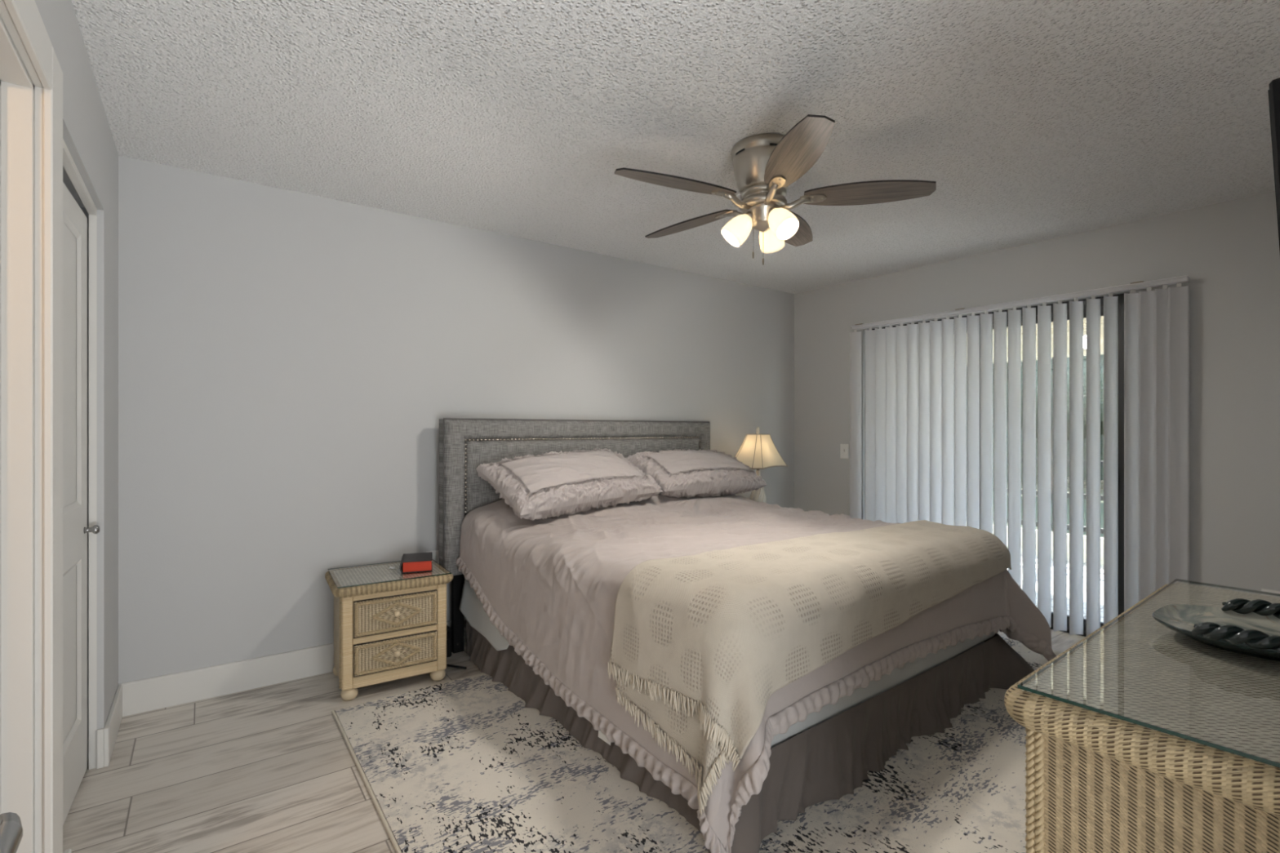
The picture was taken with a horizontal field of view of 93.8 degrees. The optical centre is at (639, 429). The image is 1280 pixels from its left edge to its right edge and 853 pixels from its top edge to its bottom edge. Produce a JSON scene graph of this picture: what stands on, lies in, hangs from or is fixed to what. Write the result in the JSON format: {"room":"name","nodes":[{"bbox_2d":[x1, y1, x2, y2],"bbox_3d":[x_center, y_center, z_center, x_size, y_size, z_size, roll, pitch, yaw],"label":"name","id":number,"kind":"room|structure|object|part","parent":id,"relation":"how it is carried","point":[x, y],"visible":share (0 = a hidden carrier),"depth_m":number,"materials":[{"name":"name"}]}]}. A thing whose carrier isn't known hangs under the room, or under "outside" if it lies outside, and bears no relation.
{"room":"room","nodes":[
{"label":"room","id":0,"kind":"room"},
{"bbox_2d":[0,812,22,852],"bbox_3d":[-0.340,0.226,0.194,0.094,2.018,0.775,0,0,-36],"label":"door handle","id":1,"kind":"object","parent":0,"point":[11,826],"depth_m":0.46,"materials":[{"name":"silver metal"}]},
{"bbox_2d":[34,0,118,759],"bbox_3d":[-1.250,0.027,1.111,0.120,2.440,3.610,0,0,-36],"label":"wall","id":2,"kind":"structure","parent":0,"point":[87,136],"depth_m":2.22,"materials":[{"name":"grey paint"}]},
{"bbox_2d":[0,0,62,852],"bbox_3d":[-1.174,0.182,1.021,0.136,2.130,1.035,0,0,-36],"label":"trim","id":3,"kind":"structure","parent":2,"relation":"attached to","point":[31,73],"depth_m":1.35,"materials":[{"name":"white wood"}]},
{"bbox_2d":[62,138,97,769],"bbox_3d":[-1.797,0.207,1.907,0.022,2.080,0.960,0,0,-36],"label":"trim","id":4,"kind":"structure","parent":2,"relation":"attached to","point":[68,164],"depth_m":2.20,"materials":[{"name":"white wood"}]},
{"bbox_2d":[62,182,100,825],"bbox_3d":[-1.805,0.231,1.881,0.077,2.008,0.745,0,0,-35],"label":"door","id":5,"kind":"structure","parent":2,"relation":"in","point":[75,529],"depth_m":2.03,"materials":[{"name":"white wood"}]},
{"bbox_3d":[-1.973,0.360,2.155,0.042,0.034,0.034,0,0,-35],"label":"knob","id":6,"kind":"part","parent":5,"relation":"part of","materials":[{"name":"silver metal"}]},
{"bbox_2d":[63,684,122,852],"bbox_3d":[-1.851,1.176,2.028,0.035,0.142,1.390,0,0,-36],"label":"baseboard","id":7,"kind":"structure","parent":2,"relation":"attached to","point":[106,737],"depth_m":2.26,"materials":[{"name":"white wood"}]},
{"bbox_2d":[118,155,794,684],"bbox_3d":[-0.428,0.027,4.026,4.932,2.440,0.120,0,0,-36],"label":"wall","id":8,"kind":"structure","parent":0,"point":[291,363],"depth_m":3.08,"materials":[{"name":"grey paint"}]},
{"bbox_2d":[118,617,467,716],"bbox_3d":[-0.456,1.176,3.921,4.482,0.142,0.015,0,0,-36],"label":"baseboard","id":9,"kind":"structure","parent":8,"relation":"attached to","point":[146,695],"depth_m":2.81,"materials":[{"name":"white wood"}]},
{"bbox_2d":[426,550,439,563],"bbox_3d":[-1.176,0.747,3.399,0.074,0.118,0.007,0,0,-36],"label":"wall outlet","id":10,"kind":"object","parent":8,"relation":"attached to","point":[436,553],"visible":0.28,"depth_m":3.41,"materials":[{"name":"white plastic"}]},
{"bbox_2d":[62,629,1085,852],"bbox_3d":[0.436,1.297,2.390,5.312,0.100,3.840,0,0,-36],"label":"floor","id":11,"kind":"structure","parent":0,"point":[271,768],"depth_m":2.12,"materials":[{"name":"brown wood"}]},
{"bbox_2d":[324,559,453,700],"bbox_3d":[-1.268,0.979,3.020,0.543,0.536,0.461,0,0,-33],"label":"nightstand","id":12,"kind":"object","parent":11,"relation":"on","point":[390,624],"visible":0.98,"depth_m":2.85,"materials":[{"name":"wicker"}]},
{"bbox_3d":[-1.345,0.976,2.749,0.048,0.432,0.032,0,0,-33],"label":"post","id":13,"kind":"part","parent":12,"relation":"part of","materials":[{"name":"wicker"}]},
{"bbox_3d":[-1.268,0.714,3.020,0.510,0.005,0.428,0,0,-33],"label":"glass","id":14,"kind":"part","parent":12,"relation":"part of","materials":[{"name":"white"}]},
{"bbox_3d":[-1.165,1.165,2.860,0.378,0.055,0.020,0,0,-33],"label":"rail","id":15,"kind":"part","parent":12,"relation":"part of","materials":[{"name":"wood"}]},
{"bbox_3d":[-1.165,0.775,2.860,0.378,0.030,0.020,0,0,-33],"label":"rail","id":16,"kind":"part","parent":12,"relation":"part of","materials":[{"name":"wicker"}]},
{"bbox_3d":[-1.165,0.974,2.860,0.378,0.032,0.020,0,0,-33],"label":"rail","id":17,"kind":"part","parent":12,"relation":"part of","materials":[{"name":"wood"}]},
{"bbox_3d":[-1.162,0.874,2.855,0.370,0.160,0.032,0,0,-33],"label":"drawer","id":18,"kind":"part","parent":12,"relation":"part of","materials":[{"name":"wicker"}]},
{"bbox_3d":[-1.162,1.063,2.855,0.370,0.139,0.032,0,0,-33],"label":"drawer","id":19,"kind":"part","parent":12,"relation":"part of","materials":[{"name":"wicker"}]},
{"bbox_3d":[-1.148,0.874,2.834,0.028,0.028,0.016,0,0,-33],"label":"knob","id":20,"kind":"part","parent":12,"relation":"part of","materials":[{"name":"beige wood"}]},
{"bbox_3d":[-1.148,1.063,2.834,0.028,0.028,0.016,0,0,-33],"label":"knob","id":21,"kind":"part","parent":12,"relation":"part of","materials":[{"name":"beige wood"}]},
{"bbox_2d":[399,551,432,573],"bbox_3d":[-1.151,0.683,3.082,0.154,0.056,0.208,0,0,-19],"label":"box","id":22,"kind":"object","parent":12,"relation":"on","point":[419,562],"visible":1,"depth_m":3.00,"materials":[{"name":"red paper"}]},
{"bbox_3d":[-0.990,0.976,2.977,0.048,0.432,0.032,0,0,-33],"label":"post","id":23,"kind":"part","parent":12,"relation":"part of","materials":[{"name":"wicker"}]},
{"bbox_2d":[446,625,451,657],"bbox_3d":[-1.093,1.167,3.312,0.070,0.160,0.125,0,0,-36],"label":"power strip","id":24,"kind":"object","parent":11,"relation":"on","point":[448,628],"visible":0.33,"depth_m":3.27,"materials":[{"name":"black plastic"}]},
{"bbox_2d":[446,631,450,639],"bbox_3d":[-1.059,1.127,3.264,0.048,0.040,0.007,0,0,-36],"label":"socket","id":25,"kind":"object","parent":24,"relation":"attached to","point":[448,633],"depth_m":3.27,"materials":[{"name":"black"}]},
{"bbox_2d":[446,663,466,669],"bbox_3d":[-1.056,1.004,3.219,0.078,0.478,0.412,0,0,-41],"label":"power cable","id":26,"kind":"object","parent":11,"relation":"on","point":[447,665],"visible":0.16,"depth_m":3.11,"materials":[{"name":"black plastic"}]},
{"bbox_2d":[331,636,1062,852],"bbox_3d":[0.713,1.241,2.683,3.398,0.010,2.385,0,0,-36],"label":"area rug","id":27,"kind":"object","parent":11,"relation":"on","point":[462,765],"visible":0.28,"depth_m":2.03,"materials":[{"name":"beige carpet"}]},
{"bbox_2d":[439,417,1035,852],"bbox_3d":[0.468,0.592,3.131,2.241,1.311,2.361,0,0,-39],"label":"bed","id":28,"kind":"object","parent":11,"relation":"on","point":[828,755],"visible":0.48,"depth_m":2.60,"materials":[{"name":"fabric"}]},
{"bbox_3d":[-1.025,1.012,3.366,0.060,0.470,0.032,0,0,-39],"label":"leg","id":29,"kind":"part","parent":28,"relation":"part of","materials":[{"name":"black plastic"}]},
{"bbox_2d":[459,579,509,650],"bbox_3d":[-0.774,0.947,3.034,0.044,0.242,0.648,0,0,-38],"label":"sheet","id":30,"kind":"object","parent":28,"relation":"hanging from","point":[470,606],"visible":0.59,"depth_m":3.12,"materials":[{"name":"grey fabric"}]},
{"bbox_3d":[-0.266,0.427,3.917,1.827,0.740,0.056,0,0,-39],"label":"panel","id":31,"kind":"part","parent":28,"relation":"part of","materials":[{"name":"fabric"}]},
{"bbox_2d":[456,493,1056,852],"bbox_3d":[0.512,0.798,3.126,2.322,0.869,2.238,0,0,-39],"label":"comforter","id":32,"kind":"object","parent":28,"relation":"on","point":[549,587],"visible":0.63,"depth_m":2.53,"materials":[{"name":"fabric"}]},
{"bbox_2d":[475,448,662,520],"bbox_3d":[-0.380,0.292,3.442,0.986,0.357,0.480,0,0,-42],"label":"pillow","id":33,"kind":"object","parent":32,"relation":"on","point":[553,484],"visible":1,"depth_m":3.26,"materials":[{"name":"fabric"}]},
{"bbox_2d":[626,448,766,498],"bbox_3d":[0.391,0.291,4.087,0.942,0.320,0.449,0,0,-38],"label":"pillow","id":34,"kind":"object","parent":32,"relation":"on","point":[689,473],"visible":0.94,"depth_m":3.92,"materials":[{"name":"fabric"}]},
{"bbox_2d":[607,520,1011,816],"bbox_3d":[0.880,0.781,2.524,2.142,0.623,0.642,0,0,-39],"label":"throw blanket","id":35,"kind":"object","parent":32,"relation":"on","point":[701,643],"visible":1,"depth_m":1.96,"materials":[{"name":"beige fabric"}]},
{"bbox_3d":[0.420,0.837,3.152,1.932,0.410,1.964,0,0,-39],"label":"mattress","id":36,"kind":"part","parent":28,"relation":"part of","materials":[{"name":"grey fabric"}]},
{"bbox_2d":[1004,578,1279,852],"bbox_3d":[1.361,0.864,1.358,1.343,0.766,0.512,0,0,-38],"label":"dresser","id":37,"kind":"object","parent":11,"relation":"on","point":[1144,735],"visible":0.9,"depth_m":1.06,"materials":[{"name":"wicker"}]},
{"bbox_3d":[0.753,0.865,1.134,0.028,0.665,0.028,0,0,-38],"label":"corner post","id":38,"kind":"part","parent":37,"relation":"part of","materials":[{"name":"wicker"}]},
{"bbox_3d":[1.364,0.485,1.354,1.300,0.007,0.455,0,0,-38],"label":"glass","id":39,"kind":"part","parent":37,"relation":"part of","materials":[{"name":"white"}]},
{"bbox_3d":[0.870,0.857,0.969,0.001,0.660,0.421,0,0,-38],"label":"panel","id":40,"kind":"part","parent":37,"relation":"part of","materials":[{"name":"beige wicker"}]},
{"bbox_2d":[1151,598,1279,661],"bbox_3d":[1.378,0.446,1.342,0.358,0.071,0.340,0,0,-36],"label":"tray","id":41,"kind":"object","parent":37,"relation":"on","point":[1246,627],"visible":1,"depth_m":1.41,"materials":[{"name":"ceramic"}]},
{"bbox_3d":[1.376,0.452,1.340,0.320,0.018,0.336,0,0,-36],"label":"dish","id":42,"kind":"part","parent":41,"relation":"part of","materials":[{"name":"ceramic"}]},
{"bbox_3d":[1.255,0.433,1.251,0.051,0.044,0.156,0,0,-36],"label":"rope handle","id":43,"kind":"part","parent":41,"relation":"part of","materials":[{"name":"black"}]},
{"bbox_3d":[1.502,0.433,1.433,0.051,0.044,0.156,0,0,-36],"label":"rope handle","id":44,"kind":"part","parent":41,"relation":"part of","materials":[{"name":"black"}]},
{"bbox_3d":[0.971,0.979,4.647,0.543,0.536,0.461,0,0,-36],"label":"nightstand","id":45,"kind":"object","parent":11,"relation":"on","visible":0},
{"bbox_2d":[734,426,787,502],"bbox_3d":[0.906,0.344,4.594,0.308,0.735,0.492,0,0,42],"label":"table lamp","id":46,"kind":"object","parent":45,"relation":"on","point":[758,451],"visible":0.63,"depth_m":4.50,"materials":[{"name":"beige fabric"}]},
{"bbox_3d":[0.906,0.160,4.594,0.300,0.247,0.484,0,0,42],"label":"lamp shade","id":47,"kind":"part","parent":46,"relation":"part of","materials":[{"name":"beige fabric"}]},
{"bbox_3d":[0.906,0.161,4.594,0.308,0.254,0.492,0,0,42],"label":"trim","id":48,"kind":"part","parent":46,"relation":"part of","materials":[{"name":"beige fabric"}]},
{"bbox_2d":[71,0,1279,293],"bbox_3d":[0.517,-1.243,2.449,5.512,0.100,3.840,0,0,-36],"label":"ceiling","id":49,"kind":"structure","parent":0,"point":[1031,121],"depth_m":2.21,"materials":[{"name":"white paint"}]},
{"bbox_2d":[614,114,936,265],"bbox_3d":[0.479,-0.948,2.558,1.300,0.491,1.262,0,0,-36],"label":"ceiling fan","id":50,"kind":"object","parent":49,"relation":"hanging from","point":[765,165],"visible":1,"depth_m":2.44,"materials":[{"name":"silver metal"}]},
{"bbox_3d":[0.141,-0.971,2.351,0.517,0.007,0.159,0,11,-26],"label":"blade","id":51,"kind":"part","parent":50,"relation":"part of","materials":[{"name":"brown wood"}]},
{"bbox_3d":[0.228,-0.971,2.839,0.159,0.007,0.517,-15,11,-43],"label":"blade","id":52,"kind":"part","parent":50,"relation":"part of","materials":[{"name":"brown wood"}]},
{"bbox_3d":[0.423,-0.855,2.533,0.107,0.122,0.107,42,-1,-1],"label":"lamp shade","id":53,"kind":"part","parent":50,"relation":"part of","materials":[{"name":"white glass"}]},
{"bbox_3d":[0.571,-0.855,2.623,0.107,0.122,0.107,0,42,29],"label":"lamp shade","id":54,"kind":"part","parent":50,"relation":"part of","materials":[{"name":"white glass"}]},
{"bbox_3d":[0.575,-0.855,2.450,0.107,0.122,0.107,0,-42,-31],"label":"lamp shade","id":55,"kind":"part","parent":50,"relation":"part of","materials":[{"name":"white glass"}]},
{"bbox_3d":[0.733,-0.971,2.903,0.159,0.007,0.517,-13,-6,29],"label":"blade","id":56,"kind":"part","parent":50,"relation":"part of","materials":[{"name":"brown wood"}]},
{"bbox_3d":[0.550,-0.971,2.112,0.159,0.007,0.517,11,-1,-4],"label":"blade","id":57,"kind":"part","parent":50,"relation":"part of","materials":[{"name":"brown wood"}]},
{"bbox_3d":[0.939,-0.971,2.456,0.517,0.007,0.159,0,-11,11],"label":"blade","id":58,"kind":"part","parent":50,"relation":"part of","materials":[{"name":"brown wood"}]},
{"bbox_2d":[794,191,1279,595],"bbox_3d":[2.552,0.027,3.878,0.141,2.440,3.850,0,0,-39],"label":"wall","id":59,"kind":"structure","parent":0,"point":[1228,252],"depth_m":3.23,"materials":[{"name":"grey paint"}]},
{"bbox_2d":[840,444,848,458],"bbox_3d":[1.659,0.175,4.866,0.016,0.118,0.074,0,0,-39],"label":"light switch","id":60,"kind":"object","parent":59,"relation":"attached to","point":[843,447],"visible":1,"depth_m":4.87,"materials":[{"name":"white plastic"}]},
{"bbox_2d":[871,293,1124,636],"bbox_3d":[2.341,0.227,4.132,0.130,2.040,1.670,0,0,-39],"label":"door","id":61,"kind":"structure","parent":59,"relation":"in","point":[1121,296],"depth_m":3.50,"materials":[{"name":"black metal"}]},
{"bbox_3d":[2.574,0.246,3.834,0.030,1.958,0.815,0,0,-39],"label":"sash","id":62,"kind":"part","parent":61,"relation":"part of","materials":[{"name":"glass"}]},
{"bbox_2d":[849,275,1189,635],"bbox_3d":[2.307,0.199,3.961,0.139,2.040,1.988,0,0,-39],"label":"vertical blind","id":63,"kind":"object","parent":59,"relation":"attached to","point":[922,380],"visible":0.84,"depth_m":3.69,"materials":[{"name":"white plastic"}]},
{"bbox_2d":[1261,588,1279,597],"bbox_3d":[3.164,0.862,2.997,0.007,0.118,0.074,0,0,-39],"label":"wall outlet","id":64,"kind":"object","parent":59,"relation":"attached to","point":[1262,589],"visible":0.16,"depth_m":3.00,"materials":[{"name":"white plastic"}]},
{"bbox_3d":[1.746,0.027,1.143,4.752,2.440,0.120,0,0,-36],"label":"wall","id":65,"kind":"structure","parent":0,"visible":0},
{"bbox_2d":[1267,77,1279,252],"bbox_3d":[1.505,-0.176,1.186,1.230,0.706,0.206,0,0,-36],"label":"television","id":66,"kind":"object","parent":65,"relation":"attached to","point":[1273,92],"visible":1,"depth_m":0.90,"materials":[{"name":"black plastic"}]},
{"label":"outside","id":67,"kind":"structure","parent":0,"visible":0},
{"bbox_2d":[1007,552,1103,622],"bbox_3d":[3.561,1.322,5.088,3.040,0.090,9.000,0,0,-36],"label":"ground","id":68,"kind":"structure","parent":67,"point":[1068,561],"depth_m":4.85,"materials":[{"name":"tile"}]},
{"bbox_2d":[992,524,1103,565],"bbox_3d":[4.384,1.152,5.691,0.100,0.250,9.000,0,0,-36],"label":"kerb","id":69,"kind":"object","parent":68,"relation":"on","point":[1068,534],"visible":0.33,"depth_m":5.86,"materials":[{"name":"beige paint"}]},
{"bbox_2d":[992,357,1103,533],"bbox_3d":[4.465,0.267,5.750,0.060,2.020,9.000,0,0,-36],"label":"railing","id":70,"kind":"object","parent":68,"relation":"on","point":[1068,460],"visible":0.02,"depth_m":6.08,"materials":[{"name":"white metal"}]},
{"bbox_3d":[4.465,0.327,5.750,0.040,0.050,9.000,0,0,-36],"label":"rail","id":71,"kind":"part","parent":70,"relation":"part of","materials":[{"name":"white metal"}]},
{"bbox_3d":[4.465,0.657,5.750,0.040,0.050,9.000,0,0,-36],"label":"rail","id":72,"kind":"part","parent":70,"relation":"part of","materials":[{"name":"white metal"}]},
{"bbox_3d":[4.465,0.977,5.750,0.040,0.050,9.000,0,0,-36],"label":"rail","id":73,"kind":"part","parent":70,"relation":"part of","materials":[{"name":"white metal"}]},
{"bbox_3d":[4.228,0.267,6.073,0.060,2.020,0.060,0,0,-36],"label":"post","id":74,"kind":"part","parent":70,"relation":"part of","materials":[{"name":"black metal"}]},
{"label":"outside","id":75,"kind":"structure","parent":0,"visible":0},
{"bbox_2d":[992,482,1103,537],"bbox_3d":[24.230,1.457,23.950,52.600,0.180,70.000,0,0,-36],"label":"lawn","id":76,"kind":"structure","parent":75,"point":[1068,488],"depth_m":10.22,"materials":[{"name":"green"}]},
{"bbox_2d":[992,354,1103,499],"bbox_3d":[7.982,-0.806,11.958,4.062,4.363,4.579,0,0,-36],"label":"tree","id":77,"kind":"object","parent":76,"relation":"on","point":[1101,356],"visible":0.05,"depth_m":10.46,"materials":[{"name":"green plant"}]},
{"bbox_3d":[7.982,-1.373,11.958,4.062,3.229,4.579,0,0,-36],"label":"crown","id":78,"kind":"part","parent":77,"relation":"part of","materials":[{"name":"green plant"}]},
{"bbox_2d":[992,424,1103,489],"bbox_3d":[9.985,0.191,15.993,2.067,2.352,28.000,0,0,-36],"label":"hedge","id":79,"kind":"object","parent":76,"relation":"on","point":[1101,436],"visible":0.02,"depth_m":14.22,"materials":[{"name":"green plant"}]},
{"bbox_3d":[3.678,-1.263,5.174,2.950,0.100,9.000,0,0,-36],"label":"roof","id":80,"kind":"structure","parent":0,"visible":0},
{"bbox_2d":[992,315,1103,364],"bbox_3d":[4.465,-0.973,5.750,0.200,0.480,9.000,0,0,-36],"label":"beam","id":81,"kind":"structure","parent":80,"relation":"attached to","point":[1101,317],"depth_m":5.91,"materials":[{"name":"beige paint"}]}
]}

